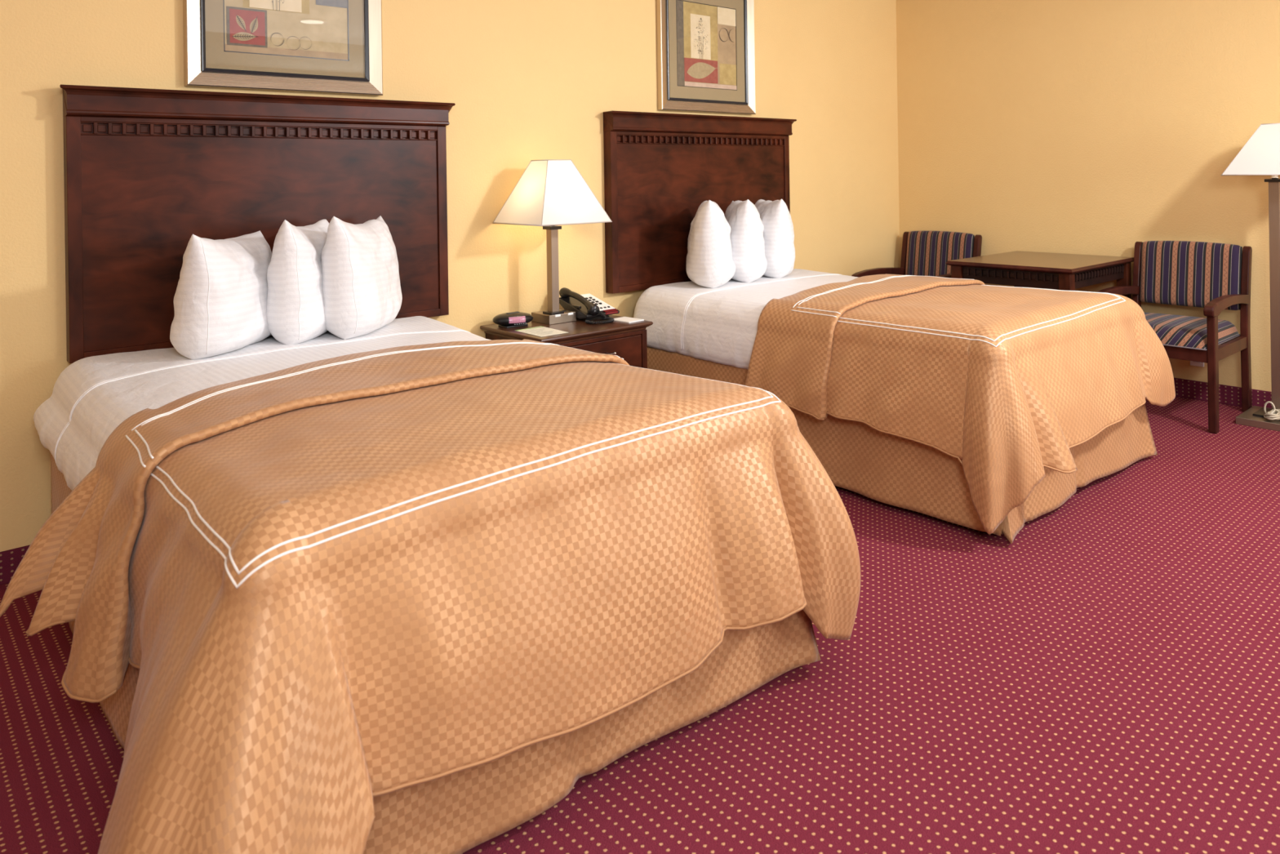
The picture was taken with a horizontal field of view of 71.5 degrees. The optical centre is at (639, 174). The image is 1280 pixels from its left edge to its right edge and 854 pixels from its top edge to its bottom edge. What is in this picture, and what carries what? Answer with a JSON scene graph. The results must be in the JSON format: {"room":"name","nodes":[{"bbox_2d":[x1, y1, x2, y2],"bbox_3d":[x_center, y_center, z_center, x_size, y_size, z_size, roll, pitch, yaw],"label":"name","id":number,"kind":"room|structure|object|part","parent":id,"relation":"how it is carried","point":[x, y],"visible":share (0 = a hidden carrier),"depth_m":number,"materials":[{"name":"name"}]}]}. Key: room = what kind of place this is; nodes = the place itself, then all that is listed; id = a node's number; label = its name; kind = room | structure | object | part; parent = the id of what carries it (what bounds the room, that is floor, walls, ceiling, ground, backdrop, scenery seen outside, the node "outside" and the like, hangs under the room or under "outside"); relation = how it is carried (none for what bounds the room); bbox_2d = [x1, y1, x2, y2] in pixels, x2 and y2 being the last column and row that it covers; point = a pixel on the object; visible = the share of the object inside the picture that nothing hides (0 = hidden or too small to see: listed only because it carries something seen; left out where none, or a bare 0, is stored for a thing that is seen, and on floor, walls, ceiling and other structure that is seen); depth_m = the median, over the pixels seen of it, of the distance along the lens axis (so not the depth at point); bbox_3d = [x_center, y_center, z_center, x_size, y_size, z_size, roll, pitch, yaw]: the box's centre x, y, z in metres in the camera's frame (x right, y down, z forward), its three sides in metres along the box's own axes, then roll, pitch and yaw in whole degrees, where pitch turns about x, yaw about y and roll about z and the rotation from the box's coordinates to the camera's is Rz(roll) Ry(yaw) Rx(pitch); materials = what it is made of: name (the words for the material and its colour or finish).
{"room":"hotel room","nodes":[
{"label":"hotel room","id":0,"kind":"room"},
{"bbox_2d":[0,0,899,551],"bbox_3d":[-0.989,0.049,3.766,7.508,2.425,0.120,-1,0,-41],"label":"wall","id":1,"kind":"structure","parent":0,"point":[526,81],"depth_m":3.99,"materials":[{"name":"yellow paint"}]},
{"bbox_2d":[0,544,30,584],"bbox_3d":[-0.928,1.211,3.716,7.268,0.100,0.012,-1,0,-41],"label":"baseboard","id":2,"kind":"structure","parent":1,"relation":"attached to","point":[10,560],"depth_m":2.79,"materials":[{"name":"carpet"}]},
{"bbox_2d":[59,84,455,363],"bbox_3d":[-1.332,0.152,3.317,1.410,0.893,0.098,-1,0,-41],"label":"headboard","id":3,"kind":"object","parent":1,"relation":"attached to","point":[146,171],"visible":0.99,"depth_m":3.15,"materials":[{"name":"brown wood"}]},
{"bbox_3d":[-1.338,-0.246,3.317,1.410,0.097,0.098,-1,0,-41],"label":"crown","id":4,"kind":"part","parent":3,"relation":"part of","materials":[{"name":"brown wood"}]},
{"bbox_3d":[-1.351,-0.189,3.333,1.286,0.015,0.056,-1,0,-41],"label":"rail","id":5,"kind":"part","parent":3,"relation":"part of","materials":[{"name":"brown wood"}]},
{"bbox_3d":[-1.349,-0.160,3.331,1.286,0.044,0.058,-1,0,-41],"label":"dentil molding","id":6,"kind":"part","parent":3,"relation":"part of","materials":[{"name":"brown wood"}]},
{"bbox_3d":[-1.340,0.584,3.333,1.286,0.030,0.056,-1,0,-41],"label":"rail","id":7,"kind":"part","parent":3,"relation":"part of","materials":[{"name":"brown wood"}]},
{"bbox_2d":[182,0,382,96],"bbox_3d":[-1.329,-0.679,3.370,0.731,0.722,0.035,-1,0,-41],"label":"framed print","id":8,"kind":"object","parent":1,"relation":"attached to","point":[331,46],"visible":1,"depth_m":3.36,"materials":[{"name":"beige paper"}]},
{"bbox_2d":[224,0,347,60],"bbox_3d":[-1.333,-0.678,3.374,0.490,0.490,0.005,-1,0,-41],"label":"artwork","id":9,"kind":"object","parent":8,"relation":"attached to","point":[255,29],"depth_m":3.37,"materials":[{"name":"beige paper"}]},
{"bbox_2d":[603,111,796,293],"bbox_3d":[0.369,0.127,4.814,1.410,0.893,0.098,-1,0,-41],"label":"headboard","id":10,"kind":"object","parent":1,"relation":"attached to","point":[660,168],"visible":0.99,"depth_m":4.63,"materials":[{"name":"brown wood"}]},
{"bbox_3d":[0.361,0.559,4.830,1.286,0.030,0.056,-1,0,-41],"label":"rail","id":11,"kind":"part","parent":10,"relation":"part of","materials":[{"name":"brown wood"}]},
{"bbox_3d":[0.363,-0.271,4.814,1.410,0.097,0.098,-1,0,-41],"label":"crown","id":12,"kind":"part","parent":10,"relation":"part of","materials":[{"name":"brown wood"}]},
{"bbox_3d":[0.350,-0.215,4.830,1.286,0.015,0.056,-1,0,-41],"label":"rail","id":13,"kind":"part","parent":10,"relation":"part of","materials":[{"name":"brown wood"}]},
{"bbox_3d":[0.352,-0.185,4.827,1.286,0.044,0.058,-1,0,-41],"label":"dentil molding","id":14,"kind":"part","parent":10,"relation":"part of","materials":[{"name":"brown wood"}]},
{"bbox_3d":[0.354,0.190,4.832,1.286,0.707,0.043,-1,0,-41],"label":"panel","id":15,"kind":"part","parent":10,"relation":"part of","materials":[{"name":"brown wood"}]},
{"bbox_2d":[656,0,755,114],"bbox_3d":[0.373,-0.705,4.868,0.731,0.722,0.035,-1,0,-41],"label":"framed print","id":16,"kind":"object","parent":1,"relation":"attached to","point":[706,51],"visible":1,"depth_m":4.87,"materials":[{"name":"beige paper"}]},
{"bbox_2d":[676,0,737,89],"bbox_3d":[0.369,-0.704,4.872,0.490,0.490,0.004,-1,0,-41],"label":"artwork","id":17,"kind":"object","parent":16,"relation":"attached to","point":[707,29],"depth_m":4.87,"materials":[{"name":"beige paper"}]},
{"bbox_2d":[0,396,1279,853],"bbox_3d":[1.117,1.290,1.393,7.508,0.120,6.440,-1,0,-41],"label":"floor","id":18,"kind":"structure","parent":0,"point":[1104,678],"depth_m":2.06,"materials":[{"name":"carpet"}]},
{"bbox_2d":[50,453,821,853],"bbox_3d":[-0.703,0.935,2.501,1.412,0.645,1.940,-1,0,-41],"label":"bed","id":19,"kind":"object","parent":18,"relation":"on","point":[457,812],"visible":0.1,"depth_m":1.79,"materials":[{"name":"brown fabric"}]},
{"bbox_2d":[33,315,491,490],"bbox_3d":[-0.973,0.727,2.779,1.413,0.334,1.232,-1,0,-41],"label":"sheet","id":20,"kind":"object","parent":19,"relation":"on","point":[92,396],"visible":0.47,"depth_m":2.63,"materials":[{"name":"white fabric"}]},
{"bbox_2d":[169,230,271,359],"bbox_3d":[-1.371,0.378,2.953,0.254,0.398,0.484,-1,0,8],"label":"pillow","id":21,"kind":"object","parent":20,"relation":"on","point":[220,297],"visible":0.88,"depth_m":2.77,"materials":[{"name":"white fabric"}]},
{"bbox_2d":[266,218,328,344],"bbox_3d":[-1.181,0.360,3.131,0.206,0.428,0.404,-1,0,3],"label":"pillow","id":22,"kind":"object","parent":20,"relation":"on","point":[295,309],"visible":0.8,"depth_m":2.96,"materials":[{"name":"white fabric"}]},
{"bbox_2d":[321,215,402,339],"bbox_3d":[-1.023,0.355,3.248,0.241,0.434,0.447,-1,0,7],"label":"pillow","id":23,"kind":"object","parent":20,"relation":"on","point":[362,291],"visible":0.94,"depth_m":3.08,"materials":[{"name":"white fabric"}]},
{"bbox_2d":[0,338,860,853],"bbox_3d":[-0.467,0.876,2.134,1.776,0.719,1.441,-1,0,-41],"label":"comforter","id":24,"kind":"object","parent":19,"relation":"on","point":[333,585],"visible":1,"depth_m":1.71,"materials":[{"name":"fabric"}]},
{"bbox_2d":[480,314,653,368],"bbox_3d":[-0.312,0.954,3.921,0.602,0.596,0.488,-1,0,-41],"label":"nightstand","id":25,"kind":"object","parent":18,"relation":"on","point":[628,341],"visible":0.26,"depth_m":3.84,"materials":[{"name":"laminate"}]},
{"bbox_2d":[493,311,533,328],"bbox_3d":[-0.555,0.630,3.892,0.170,0.058,0.128,-1,0,-41],"label":"clock radio","id":26,"kind":"object","parent":25,"relation":"on","point":[513,319],"visible":1,"depth_m":3.85,"materials":[{"name":"black plastic"}]},
{"bbox_3d":[-0.555,0.656,3.893,0.110,0.006,0.070,-1,0,-41],"label":"foot plate","id":27,"kind":"part","parent":26,"relation":"part of","materials":[{"name":"black plastic"}]},
{"bbox_2d":[515,325,567,337],"bbox_3d":[-0.415,0.656,3.738,0.149,0.001,0.212,-1,0,-41],"label":"card","id":28,"kind":"object","parent":25,"relation":"on","point":[540,331],"visible":1,"depth_m":3.73,"materials":[{"name":"beige paper"}]},
{"bbox_2d":[492,159,612,324],"bbox_3d":[-0.389,0.295,3.954,0.381,0.724,0.381,-1,0,-41],"label":"table lamp","id":29,"kind":"object","parent":25,"relation":"on","point":[549,193],"visible":1,"depth_m":3.89,"materials":[{"name":"silver metal"}]},
{"bbox_3d":[-0.393,0.072,3.954,0.376,0.275,0.376,-1,0,-41],"label":"lamp shade","id":30,"kind":"part","parent":29,"relation":"part of","materials":[{"name":"white fabric"}]},
{"bbox_2d":[559,287,619,324],"bbox_3d":[-0.221,0.587,4.046,0.216,0.134,0.327,-1,0,-41],"label":"telephone","id":31,"kind":"object","parent":25,"relation":"on","point":[588,307],"visible":0.98,"depth_m":4.03,"materials":[{"name":"black plastic"}]},
{"bbox_3d":[-0.215,0.588,4.115,0.104,0.052,0.189,-1,0,-41],"label":"plate","id":32,"kind":"part","parent":31,"relation":"part of","materials":[{"name":"white plastic"}]},
{"bbox_3d":[-0.169,0.628,3.934,0.092,0.049,0.139,-1,0,38],"label":"coiled cord","id":33,"kind":"part","parent":31,"relation":"part of","materials":[{"name":"black plastic"}]},
{"bbox_3d":[-0.181,0.781,3.772,0.492,0.147,0.013,-1,0,-41],"label":"drawer","id":34,"kind":"part","parent":25,"relation":"part of","materials":[{"name":"brown wood"}]},
{"bbox_3d":[-0.165,0.761,3.753,0.140,0.017,0.038,-1,0,-41],"label":"handle","id":35,"kind":"part","parent":25,"relation":"part of","materials":[{"name":"silver metal"}]},
{"bbox_2d":[613,316,644,323],"bbox_3d":[-0.059,0.649,3.993,0.125,0.005,0.094,-1,0,45],"label":"notepad","id":36,"kind":"object","parent":25,"relation":"on","point":[624,319],"visible":0.84,"depth_m":3.98,"materials":[{"name":"white paper"}]},
{"bbox_2d":[647,346,1157,543],"bbox_3d":[1.080,0.908,4.085,1.359,0.645,1.925,-1,0,-41],"label":"bed","id":37,"kind":"object","parent":18,"relation":"on","point":[857,457],"visible":0.26,"depth_m":3.35,"materials":[{"name":"brown fabric"}]},
{"bbox_2d":[633,268,857,368],"bbox_3d":[0.830,0.701,4.365,1.324,0.332,1.232,-1,0,-41],"label":"sheet","id":38,"kind":"object","parent":37,"relation":"on","point":[718,325],"visible":0.49,"depth_m":4.11,"materials":[{"name":"white fabric"}]},
{"bbox_2d":[685,200,735,288],"bbox_3d":[0.353,0.334,4.473,0.248,0.432,0.449,-1,0,3],"label":"pillow","id":39,"kind":"object","parent":38,"relation":"on","point":[709,263],"visible":1,"depth_m":4.27,"materials":[{"name":"white fabric"}]},
{"bbox_2d":[724,199,767,282],"bbox_3d":[0.531,0.334,4.658,0.220,0.427,0.430,-1,0,-8],"label":"pillow","id":40,"kind":"object","parent":38,"relation":"on","point":[747,240],"visible":0.71,"depth_m":4.46,"materials":[{"name":"white fabric"}]},
{"bbox_2d":[754,198,795,278],"bbox_3d":[0.704,0.334,4.819,0.225,0.422,0.430,-1,0,-4],"label":"pillow","id":41,"kind":"object","parent":38,"relation":"on","point":[775,215],"visible":0.66,"depth_m":4.62,"materials":[{"name":"white fabric"}]},
{"bbox_2d":[745,273,1175,534],"bbox_3d":[1.345,0.823,3.816,1.568,0.679,1.373,-1,0,-41],"label":"comforter","id":42,"kind":"object","parent":37,"relation":"on","point":[1002,380],"visible":0.99,"depth_m":3.29,"materials":[{"name":"orange fabric"}]},
{"bbox_2d":[851,231,982,278],"bbox_3d":[1.756,0.795,5.631,0.639,0.852,0.555,-1,0,-41],"label":"armchair","id":43,"kind":"object","parent":18,"relation":"on","point":[923,253],"visible":0.19,"depth_m":5.79,"materials":[{"name":"fabric"}]},
{"bbox_3d":[1.560,0.642,5.801,0.574,0.073,0.044,-1,0,-41],"label":"armrest","id":44,"kind":"part","parent":43,"relation":"part of","materials":[{"name":"brown wood"}]},
{"bbox_3d":[1.790,0.802,6.001,0.100,0.837,0.034,-1,0,-41],"label":"post","id":45,"kind":"part","parent":43,"relation":"part of","materials":[{"name":"brown wood"}]},
{"bbox_3d":[1.946,0.536,5.802,0.105,0.340,0.473,-1,0,-41],"label":"backrest","id":46,"kind":"part","parent":43,"relation":"part of","materials":[{"name":"fabric"}]},
{"bbox_3d":[1.898,0.637,5.418,0.574,0.073,0.044,-1,0,-41],"label":"armrest","id":47,"kind":"part","parent":43,"relation":"part of","materials":[{"name":"brown wood"}]},
{"bbox_3d":[2.127,0.797,5.617,0.100,0.837,0.034,-1,0,-41],"label":"post","id":48,"kind":"part","parent":43,"relation":"part of","materials":[{"name":"brown wood"}]},
{"bbox_2d":[945,250,1133,299],"bbox_3d":[2.236,0.840,4.945,0.830,0.747,0.685,-1,0,-41],"label":"side table","id":49,"kind":"object","parent":18,"relation":"on","point":[1056,271],"visible":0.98,"depth_m":4.75,"materials":[{"name":"brown wood"}]},
{"bbox_3d":[1.767,0.860,4.923,0.058,0.721,0.058,-1,0,-41],"label":"leg","id":50,"kind":"part","parent":49,"relation":"part of","materials":[{"name":"brown wood"}]},
{"bbox_3d":[2.155,0.855,4.483,0.058,0.721,0.058,-1,0,-41],"label":"leg","id":51,"kind":"part","parent":49,"relation":"part of","materials":[{"name":"brown wood"}]},
{"bbox_3d":[2.704,0.846,4.966,0.058,0.721,0.058,-1,0,-41],"label":"leg","id":52,"kind":"part","parent":49,"relation":"part of","materials":[{"name":"brown wood"}]},
{"bbox_2d":[1097,240,1252,433],"bbox_3d":[2.716,0.781,4.540,0.639,0.852,0.555,-1,0,-41],"label":"armchair","id":53,"kind":"object","parent":18,"relation":"on","point":[1215,277],"visible":0.7,"depth_m":4.54,"materials":[{"name":"brown wood"}]},
{"bbox_3d":[2.520,0.628,4.710,0.574,0.073,0.044,-1,0,-41],"label":"armrest","id":54,"kind":"part","parent":53,"relation":"part of","materials":[{"name":"brown wood"}]},
{"bbox_3d":[2.749,0.787,4.910,0.100,0.837,0.034,-1,0,-41],"label":"post","id":55,"kind":"part","parent":53,"relation":"part of","materials":[{"name":"brown wood"}]},
{"bbox_3d":[2.515,0.855,4.362,0.028,0.060,0.477,-1,0,-41],"label":"rail","id":56,"kind":"part","parent":53,"relation":"part of","materials":[{"name":"brown wood"}]},
{"bbox_3d":[2.906,0.522,4.711,0.105,0.340,0.473,-1,0,-41],"label":"backrest","id":57,"kind":"part","parent":53,"relation":"part of","materials":[{"name":"fabric"}]},
{"bbox_3d":[2.697,0.777,4.524,0.536,0.092,0.470,-1,0,-41],"label":"seat","id":58,"kind":"part","parent":53,"relation":"part of","materials":[{"name":"fabric"}]},
{"bbox_3d":[2.689,0.921,4.175,0.052,0.572,0.034,-1,0,-41],"label":"leg","id":59,"kind":"part","parent":53,"relation":"part of","materials":[{"name":"brown wood"}]},
{"bbox_3d":[2.857,0.623,4.327,0.574,0.073,0.044,-1,0,-41],"label":"armrest","id":60,"kind":"part","parent":53,"relation":"part of","materials":[{"name":"brown wood"}]},
{"bbox_3d":[2.883,0.845,4.346,0.480,0.058,0.026,-1,0,-41],"label":"rail","id":61,"kind":"part","parent":53,"relation":"part of","materials":[{"name":"brown wood"}]},
{"bbox_3d":[3.087,0.782,4.526,0.100,0.837,0.034,-1,0,-41],"label":"post","id":62,"kind":"part","parent":53,"relation":"part of","materials":[{"name":"brown wood"}]},
{"bbox_2d":[1221,123,1279,431],"bbox_3d":[3.085,0.476,4.314,0.357,1.450,0.357,-1,0,-41],"label":"floor lamp","id":63,"kind":"object","parent":18,"relation":"on","point":[1260,155],"depth_m":4.29,"materials":[{"name":"silver metal"}]},
{"bbox_3d":[3.076,-0.125,4.314,0.352,0.244,0.352,-1,0,-41],"label":"lamp shade","id":64,"kind":"part","parent":63,"relation":"part of","materials":[{"name":"white fabric"}]},
{"bbox_3d":[3.028,1.122,4.251,0.151,0.068,0.091,-1,0,-41],"label":"power cord","id":65,"kind":"part","parent":63,"relation":"part of","materials":[{"name":"white plastic"}]},
{"bbox_2d":[1270,175,1279,178],"bbox_3d":[3.078,-0.009,4.314,0.038,0.056,0.038,-1,0,-41],"label":"socket","id":66,"kind":"object","parent":63,"relation":"attached to","point":[1272,176],"depth_m":4.30,"materials":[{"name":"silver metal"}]},
{"bbox_2d":[896,0,1279,391],"bbox_3d":[3.871,-0.023,3.833,0.120,2.425,6.200,-1,0,-41],"label":"wall","id":67,"kind":"structure","parent":0,"point":[1095,127],"depth_m":5.14,"materials":[{"name":"yellow paint"}]},
{"bbox_2d":[1190,360,1204,367],"bbox_3d":[2.980,0.965,4.760,0.014,0.115,0.065,-1,0,-41],"label":"wall outlet","id":68,"kind":"object","parent":67,"relation":"attached to","point":[1192,362],"visible":0.29,"depth_m":4.76,"materials":[{"name":"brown plastic"}]},
{"bbox_2d":[1173,377,1271,408],"bbox_3d":[3.843,1.140,3.785,0.012,0.100,6.188,-1,0,-41],"label":"baseboard","id":69,"kind":"structure","parent":67,"relation":"attached to","point":[1187,388],"depth_m":4.67,"materials":[{"name":"carpet"}]}
]}

